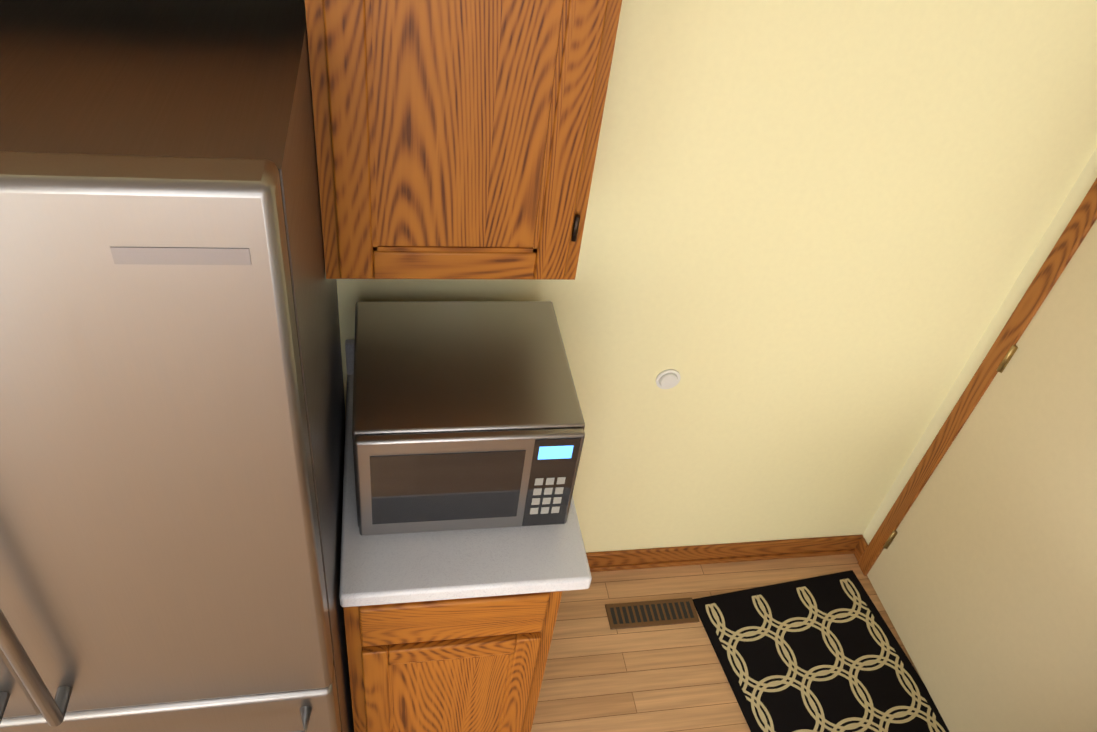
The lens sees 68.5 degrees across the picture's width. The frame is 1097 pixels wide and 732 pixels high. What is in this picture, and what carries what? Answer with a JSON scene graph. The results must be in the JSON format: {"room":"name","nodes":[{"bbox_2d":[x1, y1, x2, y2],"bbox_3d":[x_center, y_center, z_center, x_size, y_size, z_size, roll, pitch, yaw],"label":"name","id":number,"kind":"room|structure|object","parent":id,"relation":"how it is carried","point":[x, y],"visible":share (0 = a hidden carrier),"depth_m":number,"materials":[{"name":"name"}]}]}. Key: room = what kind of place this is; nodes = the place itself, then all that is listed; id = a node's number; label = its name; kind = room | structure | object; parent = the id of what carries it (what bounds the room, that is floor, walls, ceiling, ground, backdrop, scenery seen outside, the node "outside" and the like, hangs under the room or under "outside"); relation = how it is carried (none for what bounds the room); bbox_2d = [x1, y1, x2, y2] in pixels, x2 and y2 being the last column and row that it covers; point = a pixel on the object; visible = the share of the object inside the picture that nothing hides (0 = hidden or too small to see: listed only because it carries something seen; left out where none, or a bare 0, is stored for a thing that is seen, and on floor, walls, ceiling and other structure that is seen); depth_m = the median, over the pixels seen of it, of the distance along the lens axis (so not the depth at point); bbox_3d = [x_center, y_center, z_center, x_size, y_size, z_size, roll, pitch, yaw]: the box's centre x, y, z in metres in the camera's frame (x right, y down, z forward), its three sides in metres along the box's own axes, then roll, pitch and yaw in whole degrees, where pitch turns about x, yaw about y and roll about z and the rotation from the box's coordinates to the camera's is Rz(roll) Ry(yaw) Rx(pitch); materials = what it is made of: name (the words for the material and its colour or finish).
{"room":"kitchen","nodes":[
{"label":"kitchen","id":0,"kind":"room"},
{"bbox_2d":[336,0,1096,552],"bbox_3d":[-0.422,-0.254,1.834,3.600,2.440,0.100,-1,42,-11],"label":"wall","id":1,"kind":"structure","parent":0,"point":[814,232],"depth_m":1.94,"materials":[{"name":"yellow paint"}]},
{"bbox_2d":[305,0,621,279],"bbox_3d":[-0.152,-0.540,1.338,0.455,0.759,0.328,-1,42,-11],"label":"upper cabinet","id":2,"kind":"object","parent":1,"relation":"attached to","point":[456,139],"visible":1,"depth_m":1.25,"materials":[{"name":"brown wood"}]},
{"bbox_2d":[656,369,680,388],"bbox_3d":[0.325,0.039,2.181,0.068,0.068,0.016,-1,42,-11],"label":"bumper cover","id":3,"kind":"object","parent":1,"relation":"attached to","point":[668,379],"visible":1,"depth_m":2.17,"materials":[{"name":"white plastic"}]},
{"bbox_2d":[586,535,867,571],"bbox_3d":[0.482,0.662,2.750,1.300,0.085,0.060,-1,42,-11],"label":"baseboard","id":4,"kind":"structure","parent":1,"relation":"attached to","point":[856,545],"depth_m":2.78,"materials":[{"name":"brown wood"}]},
{"bbox_2d":[531,554,920,731],"bbox_3d":[-0.172,2.353,0.832,3.600,0.100,5.100,-1,42,-11],"label":"floor","id":5,"kind":"structure","parent":0,"point":[599,675],"depth_m":2.50,"materials":[{"name":"laminate"}]},
{"bbox_2d":[0,0,353,731],"bbox_3d":[-0.880,0.299,1.558,0.913,1.865,0.831,-1,42,-11],"label":"fridge","id":6,"kind":"object","parent":5,"relation":"on","point":[172,424],"visible":1,"depth_m":1.00,"materials":[{"name":"silver metal"}]},
{"bbox_2d":[343,591,561,731],"bbox_3d":[-0.281,0.572,2.112,0.445,0.874,0.627,-1,42,-11],"label":"base cabinet","id":7,"kind":"object","parent":5,"relation":"on","point":[477,664],"visible":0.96,"depth_m":1.78,"materials":[{"name":"brown wood"}]},
{"bbox_2d":[339,339,591,606],"bbox_3d":[-0.200,0.196,1.779,0.493,0.139,0.643,-1,42,-11],"label":"countertop","id":8,"kind":"structure","parent":7,"relation":"on","point":[416,567],"depth_m":1.61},
{"bbox_2d":[352,301,584,535],"bbox_3d":[-0.186,0.104,1.706,0.430,0.294,0.415,-1,42,-11],"label":"microwave","id":9,"kind":"object","parent":8,"relation":"on","point":[467,415],"visible":0.98,"depth_m":1.56,"materials":[{"name":"silver metal"}]},
{"bbox_2d":[605,598,699,629],"bbox_3d":[0.338,0.804,2.621,0.300,0.006,0.090,-1,42,-11],"label":"floor vent","id":10,"kind":"object","parent":5,"relation":"in","point":[650,613],"visible":1,"depth_m":2.62,"materials":[{"name":"brown metal"}]},
{"bbox_2d":[692,570,948,731],"bbox_3d":[0.905,1.078,2.406,0.620,0.008,1.000,-5,43,-16],"label":"rug","id":11,"kind":"object","parent":5,"relation":"on","point":[824,653],"visible":0.98,"depth_m":2.56,"materials":[{"name":"black fabric"}]},
{"bbox_2d":[862,148,1096,544],"bbox_3d":[1.692,1.370,0.348,0.100,2.440,4.900,-1,42,-11],"label":"wall","id":12,"kind":"structure","parent":0,"point":[1081,187],"depth_m":2.24,"materials":[{"name":"yellow paint"}]},
{"bbox_2d":[858,178,1096,731],"bbox_3d":[1.287,0.287,1.800,0.082,2.075,1.090,-1,42,-11],"label":"door","id":13,"kind":"structure","parent":12,"relation":"attached to","point":[977,562],"depth_m":2.15,"materials":[{"name":"beige paint"}]}
]}

